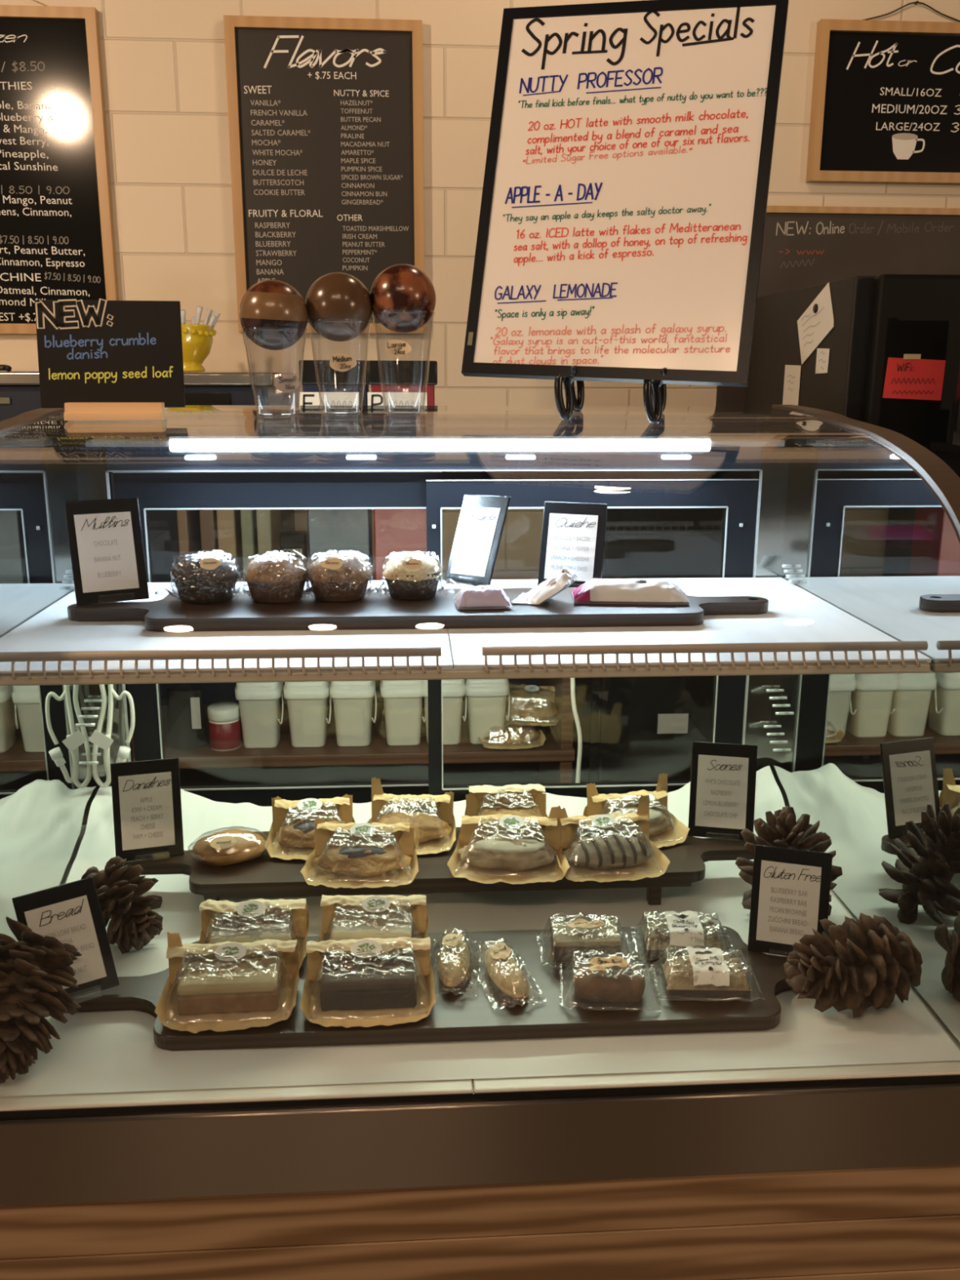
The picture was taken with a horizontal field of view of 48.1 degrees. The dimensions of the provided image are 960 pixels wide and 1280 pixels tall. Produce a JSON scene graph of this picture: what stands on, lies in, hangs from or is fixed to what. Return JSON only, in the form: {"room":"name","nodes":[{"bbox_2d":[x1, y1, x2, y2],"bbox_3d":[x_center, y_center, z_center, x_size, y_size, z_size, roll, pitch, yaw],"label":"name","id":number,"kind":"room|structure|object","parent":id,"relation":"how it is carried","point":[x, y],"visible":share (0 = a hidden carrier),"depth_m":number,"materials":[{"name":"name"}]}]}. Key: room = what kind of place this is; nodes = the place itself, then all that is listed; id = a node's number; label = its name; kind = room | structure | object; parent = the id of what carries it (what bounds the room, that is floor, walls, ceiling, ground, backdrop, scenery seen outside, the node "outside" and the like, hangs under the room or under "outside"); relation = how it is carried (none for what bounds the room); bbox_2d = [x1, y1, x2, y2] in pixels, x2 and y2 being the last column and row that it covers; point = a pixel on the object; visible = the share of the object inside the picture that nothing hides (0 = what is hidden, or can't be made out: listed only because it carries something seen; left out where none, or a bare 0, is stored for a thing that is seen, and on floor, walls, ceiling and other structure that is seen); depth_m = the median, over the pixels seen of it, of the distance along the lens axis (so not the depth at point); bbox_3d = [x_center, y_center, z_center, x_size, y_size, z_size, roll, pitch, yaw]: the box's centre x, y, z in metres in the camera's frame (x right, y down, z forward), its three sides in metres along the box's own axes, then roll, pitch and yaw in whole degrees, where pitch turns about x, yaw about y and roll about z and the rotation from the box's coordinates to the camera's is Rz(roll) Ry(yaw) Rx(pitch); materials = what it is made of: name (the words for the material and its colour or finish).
{"room":"coffee shop","nodes":[
{"label":"coffee shop","id":0,"kind":"room"},
{"bbox_2d":[0,0,959,581],"bbox_3d":[0.210,-0.841,3.633,6.400,3.100,0.200,-1,14,-4],"label":"wall","id":1,"kind":"structure","parent":0,"point":[163,61],"depth_m":3.34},
{"bbox_2d":[0,4,119,333],"bbox_3d":[-1.440,-1.408,3.262,0.615,0.923,0.034,-1,14,-4],"label":"menu board","id":2,"kind":"object","parent":1,"relation":"attached to","point":[57,242],"visible":0.96,"depth_m":3.26,"materials":[{"name":"black wood"}]},
{"bbox_2d":[223,15,424,333],"bbox_3d":[-0.469,-1.417,3.324,0.587,0.902,0.034,-1,14,-4],"label":"menu board","id":3,"kind":"object","parent":1,"relation":"attached to","point":[326,114],"visible":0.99,"depth_m":3.30,"materials":[{"name":"black wood"}]},
{"bbox_2d":[715,205,959,406],"bbox_3d":[1.266,-1.068,3.531,0.980,0.658,0.022,-1,14,-4],"label":"chalkboard","id":4,"kind":"object","parent":1,"relation":"attached to","point":[803,246],"visible":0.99,"depth_m":3.48,"materials":[{"name":"brown wood"}]},
{"bbox_2d":[805,18,959,184],"bbox_3d":[1.358,-1.682,3.379,0.635,0.460,0.034,-1,14,-4],"label":"menu board","id":5,"kind":"object","parent":1,"relation":"attached to","point":[886,98],"visible":1,"depth_m":3.37,"materials":[{"name":"black wood"}]},
{"bbox_3d":[0.389,1.404,1.205,6.400,0.100,6.000,-1,14,-4],"label":"floor","id":6,"kind":"structure","parent":0,"visible":0},
{"bbox_2d":[0,371,296,582],"bbox_3d":[-1.214,0.001,3.318,1.280,1.606,0.600,-1,14,-4],"label":"bar","id":7,"kind":"object","parent":6,"relation":"on","point":[20,391],"visible":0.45,"depth_m":2.90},
{"bbox_2d":[181,324,216,372],"bbox_3d":[-0.849,-0.847,3.129,0.166,0.131,0.164,-1,14,-4],"label":"pot","id":8,"kind":"object","parent":7,"relation":"on","point":[197,339],"visible":0.57,"depth_m":3.08,"materials":[{"name":"yellow ceramic"}]},
{"bbox_2d":[127,640,574,786],"bbox_3d":[-0.422,0.427,2.769,1.300,1.045,0.641,-1,14,-4],"label":"storage shelf","id":9,"kind":"object","parent":6,"relation":"on","point":[465,762],"visible":0.05,"depth_m":2.78,"materials":[{"name":"brown"}]},
{"bbox_2d":[166,688,208,750],"bbox_3d":[-0.723,0.191,2.648,0.100,0.150,0.062,-1,14,-4],"label":"pouch","id":10,"kind":"object","parent":9,"relation":"on","point":[186,719],"visible":1,"depth_m":2.64,"materials":[{"name":"grey plastic"}]},
{"bbox_2d":[176,509,201,560],"bbox_3d":[-0.708,-0.266,2.641,0.024,0.360,0.200,-1,14,-4],"label":"book","id":11,"kind":"object","parent":9,"relation":"on","point":[188,520],"visible":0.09,"depth_m":2.56,"materials":[{"name":"brown paper"}]},
{"bbox_2d":[199,509,218,554],"bbox_3d":[-0.651,-0.261,2.646,0.034,0.350,0.200,-1,14,-4],"label":"book","id":12,"kind":"object","parent":9,"relation":"on","point":[208,519],"visible":0.07,"depth_m":2.54,"materials":[{"name":"brown paper"}]},
{"bbox_2d":[207,701,241,751],"bbox_3d":[-0.630,0.213,2.655,0.078,0.105,0.078,-1,14,-4],"label":"jar","id":13,"kind":"object","parent":9,"relation":"on","point":[224,727],"visible":1,"depth_m":2.63,"materials":[{"name":"red plastic"}]},
{"bbox_2d":[216,509,244,582],"bbox_3d":[-0.607,-0.272,2.646,0.042,0.370,0.200,-1,14,-4],"label":"board","id":14,"kind":"object","parent":9,"relation":"on","point":[228,521],"visible":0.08,"depth_m":2.55,"materials":[{"name":"brown"}]},
{"bbox_2d":[240,509,257,582],"bbox_3d":[-0.558,-0.258,2.653,0.028,0.340,0.200,-1,14,-4],"label":"book","id":15,"kind":"object","parent":9,"relation":"on","point":[248,517],"visible":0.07,"depth_m":2.56,"materials":[{"name":"grey"}]},
{"bbox_2d":[234,681,284,748],"bbox_3d":[-0.543,0.174,2.672,0.115,0.173,0.112,-1,14,-4],"label":"tub","id":16,"kind":"object","parent":9,"relation":"on","point":[260,703],"visible":0.8,"depth_m":2.63,"materials":[{"name":"beige plastic"}]},
{"bbox_2d":[256,509,281,556],"bbox_3d":[-0.518,-0.268,2.653,0.034,0.360,0.200,-1,14,-4],"label":"book","id":17,"kind":"object","parent":9,"relation":"on","point":[268,521],"visible":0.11,"depth_m":2.56,"materials":[{"name":"yellow paper"}]},
{"bbox_2d":[279,530,308,581],"bbox_3d":[-0.434,-0.153,2.521,0.060,0.200,0.051,-1,14,-4],"label":"coffee bag","id":18,"kind":"object","parent":9,"relation":"on","point":[290,541],"visible":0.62,"depth_m":2.48,"materials":[{"name":"grey"}]},
{"bbox_2d":[283,680,331,747],"bbox_3d":[-0.426,0.172,2.680,0.115,0.173,0.112,-1,14,-4],"label":"tub","id":19,"kind":"object","parent":9,"relation":"on","point":[307,701],"visible":0.73,"depth_m":2.63,"materials":[{"name":"beige plastic"}]},
{"bbox_2d":[298,360,373,580],"bbox_3d":[-0.311,-0.317,2.386,0.148,0.585,0.152,-1,14,-4],"label":"storage bin","id":20,"kind":"object","parent":9,"relation":"on","point":[341,530],"visible":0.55,"depth_m":2.32,"materials":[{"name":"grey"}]},
{"bbox_2d":[328,680,376,746],"bbox_3d":[-0.315,0.171,2.687,0.115,0.173,0.112,-1,14,-4],"label":"tub","id":21,"kind":"object","parent":9,"relation":"on","point":[352,700],"visible":0.74,"depth_m":2.64,"materials":[{"name":"beige plastic"}]},
{"bbox_2d":[367,360,437,580],"bbox_3d":[-0.169,-0.319,2.395,0.148,0.585,0.152,-1,14,-4],"label":"storage bin","id":22,"kind":"object","parent":9,"relation":"on","point":[404,383],"visible":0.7,"depth_m":2.28,"materials":[{"name":"red plastic"}]},
{"bbox_2d":[380,680,425,746],"bbox_3d":[-0.191,0.170,2.695,0.115,0.173,0.112,-1,14,-4],"label":"tub","id":23,"kind":"object","parent":9,"relation":"on","point":[402,699],"visible":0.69,"depth_m":2.65,"materials":[{"name":"beige plastic"}]},
{"bbox_2d":[422,679,466,745],"bbox_3d":[-0.091,0.169,2.701,0.115,0.173,0.112,-1,14,-4],"label":"tub","id":24,"kind":"object","parent":9,"relation":"on","point":[454,690],"visible":0.62,"depth_m":2.66,"materials":[{"name":"beige plastic"}]},
{"bbox_2d":[464,678,510,744],"bbox_3d":[0.017,0.167,2.708,0.115,0.173,0.112,-1,14,-4],"label":"tub","id":25,"kind":"object","parent":9,"relation":"on","point":[486,698],"visible":0.7,"depth_m":2.66,"materials":[{"name":"beige plastic"}]},
{"bbox_2d":[478,715,546,749],"bbox_3d":[0.076,0.226,2.701,0.166,0.058,0.143,-1,14,-6],"label":"kraft bag","id":26,"kind":"object","parent":9,"relation":"on","point":[513,736],"visible":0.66,"depth_m":2.67,"materials":[{"name":"paper"}]},
{"bbox_2d":[504,684,559,726],"bbox_3d":[0.126,0.151,2.728,0.164,0.108,0.122,3,14,10],"label":"kraft bag","id":27,"kind":"object","parent":26,"relation":"on","point":[535,704],"visible":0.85,"depth_m":2.72,"materials":[{"name":"paper"}]},
{"bbox_2d":[0,1164,959,1279],"bbox_3d":[-0.050,0.852,1.702,2.500,0.732,0.876,-1,14,-4],"label":"wood panel","id":28,"kind":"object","parent":6,"relation":"on","point":[896,1223],"depth_m":1.21,"materials":[{"name":"brown wood"}]},
{"bbox_2d":[0,404,959,1205],"bbox_3d":[-0.046,0.101,1.504,2.300,0.820,0.863,-1,14,-4],"label":"display case","id":29,"kind":"object","parent":28,"relation":"on","point":[847,686],"visible":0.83,"depth_m":1.40,"materials":[{"name":"clear glass"}]},
{"bbox_2d":[88,684,134,787],"bbox_3d":[-0.602,0.089,1.748,0.072,0.312,0.041,-1,14,-4],"label":"power cord","id":30,"kind":"object","parent":29,"relation":"hanging from","point":[97,738],"visible":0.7,"depth_m":1.76,"materials":[{"name":"white plastic"}]},
{"bbox_2d":[63,402,167,420],"bbox_3d":[-0.523,-0.329,1.547,0.133,0.024,0.062,-2,14,-8],"label":"block","id":31,"kind":"object","parent":29,"relation":"on","point":[73,411],"visible":1,"depth_m":1.52,"materials":[{"name":"brown wood"}]},
{"bbox_2d":[34,298,185,408],"bbox_3d":[-0.531,-0.412,1.548,0.201,0.153,0.026,-2,14,-8],"label":"sign","id":32,"kind":"object","parent":31,"relation":"in","point":[101,350],"visible":1,"depth_m":1.54,"materials":[{"name":"black"}]},
{"bbox_2d":[0,580,453,675],"bbox_3d":[-0.334,-0.029,1.496,0.572,0.006,0.537,-1,14,-4],"label":"shelf","id":33,"kind":"object","parent":29,"relation":"attached to","point":[46,625],"depth_m":1.34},
{"bbox_2d":[240,326,307,414],"bbox_3d":[-0.305,-0.401,1.607,0.098,0.124,0.098,-1,14,-4],"label":"plastic cup","id":34,"kind":"object","parent":29,"relation":"on","point":[285,383],"visible":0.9,"depth_m":1.59,"materials":[{"name":"clear plastic"}]},
{"bbox_2d":[239,279,307,350],"bbox_3d":[-0.304,-0.479,1.588,0.100,0.100,0.100,6,15,21],"label":"ball","id":35,"kind":"object","parent":34,"relation":"in","point":[267,306],"visible":1,"depth_m":1.55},
{"bbox_2d":[307,318,372,413],"bbox_3d":[-0.212,-0.416,1.636,0.098,0.136,0.098,-1,14,-4],"label":"plastic cup","id":36,"kind":"object","parent":29,"relation":"on","point":[340,362],"visible":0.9,"depth_m":1.60,"materials":[{"name":"clear plastic"}]},
{"bbox_2d":[305,271,372,342],"bbox_3d":[-0.212,-0.500,1.615,0.100,0.100,0.100,-1,14,-4],"label":"ball","id":37,"kind":"object","parent":36,"relation":"in","point":[334,301],"visible":0.98,"depth_m":1.58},
{"bbox_2d":[371,309,435,412],"bbox_3d":[-0.117,-0.426,1.650,0.098,0.149,0.098,-1,14,-4],"label":"plastic cup","id":38,"kind":"object","parent":29,"relation":"on","point":[396,348],"visible":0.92,"depth_m":1.61,"materials":[{"name":"clear plastic"}]},
{"bbox_2d":[369,263,435,333],"bbox_3d":[-0.117,-0.516,1.628,0.100,0.100,0.100,-1,14,-4],"label":"ball","id":39,"kind":"object","parent":38,"relation":"in","point":[399,289],"visible":1,"depth_m":1.59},
{"bbox_2d":[66,586,768,631],"bbox_3d":[-0.078,-0.046,1.518,0.982,0.018,0.187,-1,14,-4],"label":"serving board","id":40,"kind":"object","parent":29,"relation":"on","point":[378,611],"visible":0.87,"depth_m":1.45,"materials":[{"name":"brown wood"}]},
{"bbox_2d":[64,497,149,605],"bbox_3d":[-0.514,-0.121,1.490,0.098,0.144,0.049,-7,15,-26],"label":"sign card","id":41,"kind":"object","parent":40,"relation":"on","point":[106,547],"visible":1,"depth_m":1.49,"materials":[{"name":"black plastic"}]},
{"bbox_2d":[154,549,252,604],"bbox_3d":[-0.387,-0.092,1.515,0.131,0.068,0.099,-2,14,-9],"label":"muffin","id":42,"kind":"object","parent":40,"relation":"on","point":[210,577],"visible":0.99,"depth_m":1.49,"materials":[{"name":"beige food"}]},
{"bbox_2d":[172,577,237,604],"bbox_3d":[-0.387,-0.076,1.519,0.091,0.037,0.091,-2,14,-9],"label":"paper cup","id":43,"kind":"object","parent":42,"relation":"on","point":[199,590],"depth_m":1.49,"materials":[{"name":"brown paper"}]},
{"bbox_2d":[232,550,315,603],"bbox_3d":[-0.287,-0.092,1.518,0.125,0.068,0.094,2,14,8],"label":"muffin","id":44,"kind":"object","parent":40,"relation":"on","point":[272,578],"visible":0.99,"depth_m":1.49,"materials":[{"name":"beige food"}]},
{"bbox_2d":[244,573,306,603],"bbox_3d":[-0.287,-0.077,1.521,0.087,0.037,0.087,2,14,8],"label":"paper cup","id":45,"kind":"object","parent":44,"relation":"on","point":[264,588],"depth_m":1.49,"materials":[{"name":"brown paper"}]},
{"bbox_2d":[293,548,384,602],"bbox_3d":[-0.200,-0.095,1.528,0.128,0.069,0.098,-1,14,-4],"label":"muffin","id":46,"kind":"object","parent":40,"relation":"on","point":[343,575],"visible":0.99,"depth_m":1.50,"materials":[{"name":"beige food"}]},
{"bbox_2d":[307,572,370,602],"bbox_3d":[-0.200,-0.079,1.533,0.089,0.037,0.089,-1,14,-4],"label":"paper cup","id":47,"kind":"object","parent":46,"relation":"on","point":[333,587],"depth_m":1.50,"materials":[{"name":"brown paper"}]},
{"bbox_2d":[372,550,455,599],"bbox_3d":[-0.096,-0.095,1.541,0.118,0.065,0.090,-3,14,-15],"label":"muffin","id":48,"kind":"object","parent":40,"relation":"on","point":[412,575],"visible":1,"depth_m":1.52,"materials":[{"name":"beige food"}]},
{"bbox_2d":[385,571,440,599],"bbox_3d":[-0.097,-0.082,1.545,0.082,0.037,0.082,-3,14,-15],"label":"paper cup","id":49,"kind":"object","parent":48,"relation":"on","point":[405,585],"depth_m":1.51,"materials":[{"name":"brown paper"}]},
{"bbox_2d":[453,585,511,609],"bbox_3d":[0.003,-0.062,1.487,0.074,0.027,0.060,-1,14,-6],"label":"snack packet","id":50,"kind":"object","parent":40,"relation":"on","point":[480,597],"visible":1,"depth_m":1.47,"materials":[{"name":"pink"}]},
{"bbox_2d":[511,567,578,604],"bbox_3d":[0.092,-0.079,1.510,0.082,0.050,0.064,4,14,16],"label":"snack packet","id":51,"kind":"object","parent":40,"relation":"on","point":[540,594],"visible":1,"depth_m":1.49,"materials":[{"name":"white plastic"}]},
{"bbox_2d":[572,577,690,604],"bbox_3d":[0.213,-0.073,1.529,0.160,0.029,0.078,1,14,2],"label":"snack packet","id":52,"kind":"object","parent":40,"relation":"on","point":[596,590],"visible":1,"depth_m":1.50,"materials":[{"name":"white plastic"}]},
{"bbox_2d":[444,494,511,586],"bbox_3d":[-0.010,-0.148,1.628,0.069,0.141,0.104,-13,19,-43],"label":"sign card","id":53,"kind":"object","parent":29,"relation":"on","point":[482,519],"visible":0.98,"depth_m":1.63,"materials":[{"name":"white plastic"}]},
{"bbox_2d":[0,765,959,1096],"bbox_3d":[-0.043,0.351,1.513,1.142,0.095,0.712,-1,14,-4],"label":"display shelf","id":54,"kind":"object","parent":29,"relation":"on","point":[106,1051],"visible":0.3,"depth_m":1.25,"materials":[{"name":"white"}]},
{"bbox_2d":[0,916,82,1083],"bbox_3d":[-0.517,0.396,1.197,0.138,0.158,0.169,0,14,-1],"label":"pine cone","id":55,"kind":"object","parent":54,"relation":"on","point":[34,968],"visible":1,"depth_m":1.18,"materials":[{"name":"brown plant"}]},
{"bbox_2d":[80,855,163,954],"bbox_3d":[-0.480,0.357,1.443,0.130,0.111,0.108,10,17,33],"label":"pine cone","id":56,"kind":"object","parent":54,"relation":"on","point":[120,890],"visible":0.89,"depth_m":1.42,"materials":[{"name":"brown plant"}]},
{"bbox_2d":[74,924,791,1051],"bbox_3d":[-0.032,0.428,1.345,0.970,0.018,0.218,-1,14,-4],"label":"serving board","id":57,"kind":"object","parent":54,"relation":"on","point":[472,1011],"visible":0.5,"depth_m":1.28,"materials":[{"name":"brown wood"}]},
{"bbox_2d":[12,876,119,998],"bbox_3d":[-0.489,0.361,1.274,0.109,0.153,0.035,-5,15,-20],"label":"sign card","id":58,"kind":"object","parent":57,"relation":"on","point":[70,913],"visible":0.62,"depth_m":1.28,"materials":[{"name":"black plastic"}]},
{"bbox_2d":[154,931,298,1033],"bbox_3d":[-0.295,0.397,1.266,0.160,0.075,0.111,-1,14,-5],"label":"kraft bag","id":59,"kind":"object","parent":57,"relation":"on","point":[228,985],"visible":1,"depth_m":1.26,"materials":[{"name":"paper"}]},
{"bbox_2d":[197,897,309,968],"bbox_3d":[-0.292,0.376,1.370,0.142,0.066,0.102,-1,14,-5],"label":"kraft bag","id":60,"kind":"object","parent":57,"relation":"on","point":[251,921],"visible":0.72,"depth_m":1.39,"materials":[{"name":"paper"}]},
{"bbox_2d":[300,937,435,1027],"bbox_3d":[-0.132,0.401,1.276,0.157,0.064,0.110,-1,14,-5],"label":"kraft bag","id":61,"kind":"object","parent":57,"relation":"on","point":[366,982],"visible":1,"depth_m":1.27,"materials":[{"name":"paper"}]},
{"bbox_2d":[316,894,428,942],"bbox_3d":[-0.139,0.374,1.384,0.147,0.066,0.102,0,14,-1],"label":"kraft bag","id":62,"kind":"object","parent":57,"relation":"on","point":[361,917],"visible":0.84,"depth_m":1.41,"materials":[{"name":"paper"}]},
{"bbox_2d":[430,928,480,988],"bbox_3d":[-0.033,0.398,1.355,0.067,0.040,0.130,1,14,2],"label":"biscotti","id":63,"kind":"object","parent":57,"relation":"on","point":[454,959],"visible":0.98,"depth_m":1.34,"materials":[{"name":"beige food"}]},
{"bbox_2d":[471,937,544,999],"bbox_3d":[0.031,0.404,1.329,0.067,0.040,0.130,-4,14,-16],"label":"biscotti","id":64,"kind":"object","parent":57,"relation":"on","point":[504,971],"visible":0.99,"depth_m":1.31,"materials":[{"name":"beige food"}]},
{"bbox_2d":[536,911,633,966],"bbox_3d":[0.137,0.384,1.394,0.121,0.043,0.089,0,14,-2],"label":"cake slice","id":65,"kind":"object","parent":57,"relation":"on","point":[579,934],"visible":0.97,"depth_m":1.37,"materials":[{"name":"beige food"}]},
{"bbox_2d":[560,949,659,1007],"bbox_3d":[0.157,0.407,1.303,0.121,0.045,0.089,1,14,3],"label":"cake slice","id":66,"kind":"object","parent":57,"relation":"on","point":[612,979],"visible":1,"depth_m":1.29,"materials":[{"name":"beige food"}]},
{"bbox_2d":[631,910,734,959],"bbox_3d":[0.266,0.382,1.410,0.130,0.039,0.086,1,14,2],"label":"bar","id":67,"kind":"object","parent":57,"relation":"on","point":[684,930],"visible":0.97,"depth_m":1.39,"materials":[{"name":"beige food"}]},
{"bbox_2d":[649,946,764,999],"bbox_3d":[0.278,0.404,1.321,0.128,0.038,0.084,0,14,1],"label":"bar","id":68,"kind":"object","parent":57,"relation":"on","point":[705,971],"visible":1,"depth_m":1.30,"materials":[{"name":"beige food"}]},
{"bbox_2d":[747,844,832,955],"bbox_3d":[0.397,0.341,1.380,0.097,0.141,0.046,4,14,16],"label":"sign card","id":69,"kind":"object","parent":57,"relation":"on","point":[790,893],"visible":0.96,"depth_m":1.39,"materials":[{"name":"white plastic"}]},
{"bbox_2d":[124,826,754,905],"bbox_3d":[-0.050,0.343,1.613,0.960,0.057,0.176,-1,14,-4],"label":"serving board","id":70,"kind":"object","parent":54,"relation":"on","point":[264,876],"visible":0.47,"depth_m":1.54,"materials":[{"name":"brown wood"}]},
{"bbox_2d":[110,757,184,862],"bbox_3d":[-0.484,0.251,1.567,0.098,0.146,0.048,-5,15,-19],"label":"sign card","id":71,"kind":"object","parent":70,"relation":"on","point":[147,810],"visible":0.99,"depth_m":1.57,"materials":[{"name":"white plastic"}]},
{"bbox_2d":[187,826,269,866],"bbox_3d":[-0.367,0.302,1.575,0.115,0.051,0.081,-6,15,-25],"label":"loaf","id":72,"kind":"object","parent":70,"relation":"on","point":[233,846],"visible":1,"depth_m":1.55,"materials":[{"name":"beige food"}]},
{"bbox_2d":[265,794,355,860],"bbox_3d":[-0.250,0.279,1.609,0.140,0.069,0.103,-2,14,-8],"label":"kraft bag","id":73,"kind":"object","parent":70,"relation":"on","point":[291,833],"visible":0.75,"depth_m":1.62,"materials":[{"name":"paper"}]},
{"bbox_2d":[300,817,418,888],"bbox_3d":[-0.168,0.300,1.523,0.165,0.067,0.104,0,14,0],"label":"kraft bag","id":74,"kind":"object","parent":70,"relation":"on","point":[349,855],"visible":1,"depth_m":1.52,"materials":[{"name":"paper"}]},
{"bbox_2d":[366,777,456,854],"bbox_3d":[-0.106,0.266,1.628,0.148,0.087,0.108,1,14,3],"label":"kraft bag","id":75,"kind":"object","parent":70,"relation":"on","point":[432,818],"visible":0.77,"depth_m":1.65,"materials":[{"name":"paper"}]},
{"bbox_2d":[464,783,548,817],"bbox_3d":[0.043,0.267,1.646,0.145,0.075,0.090,-1,14,-5],"label":"kraft bag","id":76,"kind":"object","parent":70,"relation":"on","point":[527,800],"visible":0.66,"depth_m":1.67,"materials":[{"name":"paper"}]},
{"bbox_2d":[447,805,569,884],"bbox_3d":[0.042,0.292,1.541,0.174,0.081,0.111,1,14,2],"label":"kraft bag","id":77,"kind":"object","parent":70,"relation":"on","point":[508,848],"visible":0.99,"depth_m":1.54,"materials":[{"name":"paper"}]},
{"bbox_2d":[555,795,670,882],"bbox_3d":[0.187,0.286,1.547,0.160,0.091,0.110,-2,14,-7],"label":"kraft bag","id":78,"kind":"object","parent":70,"relation":"on","point":[601,848],"visible":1,"depth_m":1.55,"materials":[{"name":"paper"}]},
{"bbox_2d":[582,773,689,848],"bbox_3d":[0.238,0.264,1.650,0.152,0.084,0.106,-2,14,-10],"label":"kraft bag","id":79,"kind":"object","parent":70,"relation":"on","point":[665,829],"visible":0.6,"depth_m":1.67,"materials":[{"name":"paper"}]},
{"bbox_2d":[688,741,757,841],"bbox_3d":[0.372,0.236,1.648,0.098,0.145,0.059,3,14,10],"label":"sign card","id":80,"kind":"object","parent":70,"relation":"on","point":[722,804],"visible":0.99,"depth_m":1.65,"materials":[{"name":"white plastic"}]},
{"bbox_2d":[735,805,842,915],"bbox_3d":[0.425,0.313,1.490,0.149,0.181,0.148,-7,16,-28],"label":"pine cone","id":81,"kind":"object","parent":54,"relation":"on","point":[781,829],"visible":0.33,"depth_m":1.46,"materials":[{"name":"brown plant"}]},
{"bbox_2d":[783,912,922,1017],"bbox_3d":[0.447,0.394,1.299,0.167,0.116,0.111,-6,15,-25],"label":"pine cone","id":82,"kind":"object","parent":54,"relation":"on","point":[863,963],"visible":1,"depth_m":1.28,"materials":[{"name":"brown plant"}]},
{"bbox_2d":[554,364,584,419],"bbox_3d":[0.137,-0.436,1.626,0.034,0.202,0.152,3,14,10],"label":"easel","id":83,"kind":"object","parent":29,"relation":"on","point":[572,404],"visible":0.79,"depth_m":1.58,"materials":[{"name":"black plastic"}]},
{"bbox_2d":[461,0,789,386],"bbox_3d":[0.207,-0.657,1.574,0.435,0.554,0.179,4,14,16],"label":"whiteboard","id":84,"kind":"object","parent":83,"relation":"on","point":[623,210],"visible":1,"depth_m":1.56,"materials":[{"name":"white"}]},
{"bbox_2d":[537,501,608,587],"bbox_3d":[0.141,-0.142,1.676,0.101,0.138,0.053,5,15,19],"label":"sign card","id":85,"kind":"object","parent":29,"relation":"on","point":[573,537],"visible":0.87,"depth_m":1.68,"materials":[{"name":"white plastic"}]},
{"bbox_2d":[643,367,666,422],"bbox_3d":[0.263,-0.426,1.599,0.034,0.202,0.160,2,14,9],"label":"easel","id":86,"kind":"object","parent":29,"relation":"on","point":[655,394],"visible":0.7,"depth_m":1.55,"materials":[{"name":"black plastic"}]},
{"bbox_2d":[440,577,931,669],"bbox_3d":[0.238,-0.035,1.532,0.572,0.006,0.537,-1,14,-4],"label":"shelf","id":87,"kind":"object","parent":29,"relation":"attached to","point":[799,611],"depth_m":1.38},
{"bbox_2d":[571,471,757,782],"bbox_3d":[0.550,0.151,3.021,0.620,1.469,0.743,-1,14,-4],"label":"cooler","id":88,"kind":"object","parent":6,"relation":"on","point":[634,729],"visible":0.11,"depth_m":2.63,"materials":[{"name":"black"}]},
{"bbox_2d":[744,274,959,454],"bbox_3d":[1.298,-0.080,3.197,0.840,1.838,0.907,-1,14,-4],"label":"fridge","id":89,"kind":"object","parent":6,"relation":"on","point":[877,318],"visible":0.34,"depth_m":2.63,"materials":[{"name":"black metal"}]},
{"bbox_2d":[782,364,800,405],"bbox_3d":[0.878,-0.707,3.035,0.002,0.135,0.125,-1,14,-4],"label":"paper note","id":90,"kind":"object","parent":89,"relation":"attached to","point":[792,372],"visible":0.96,"depth_m":3.03,"materials":[{"name":"white paper"}]},
{"bbox_2d":[797,282,833,364],"bbox_3d":[0.888,-0.836,2.855,0.002,0.203,0.267,-1,14,-4],"label":"paper note","id":91,"kind":"object","parent":89,"relation":"attached to","point":[813,328],"visible":1,"depth_m":2.85,"materials":[{"name":"white paper"}]},
{"bbox_2d":[882,354,946,400],"bbox_3d":[1.052,-0.636,2.607,0.148,0.109,0.003,-1,14,-4],"label":"paper note","id":92,"kind":"object","parent":89,"relation":"attached to","point":[911,376],"visible":1,"depth_m":2.61,"materials":[{"name":"red paper"}]},
{"bbox_3d":[1.236,0.255,2.650,0.300,1.450,0.240,-1,14,-4],"label":"side table","id":93,"kind":"object","parent":6,"relation":"on","visible":0},
{"bbox_2d":[948,361,959,444],"bbox_3d":[1.173,-0.608,2.471,0.150,0.310,0.030,-1,14,-4],"label":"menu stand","id":94,"kind":"object","parent":93,"relation":"on","point":[954,432],"visible":1,"depth_m":2.49,"materials":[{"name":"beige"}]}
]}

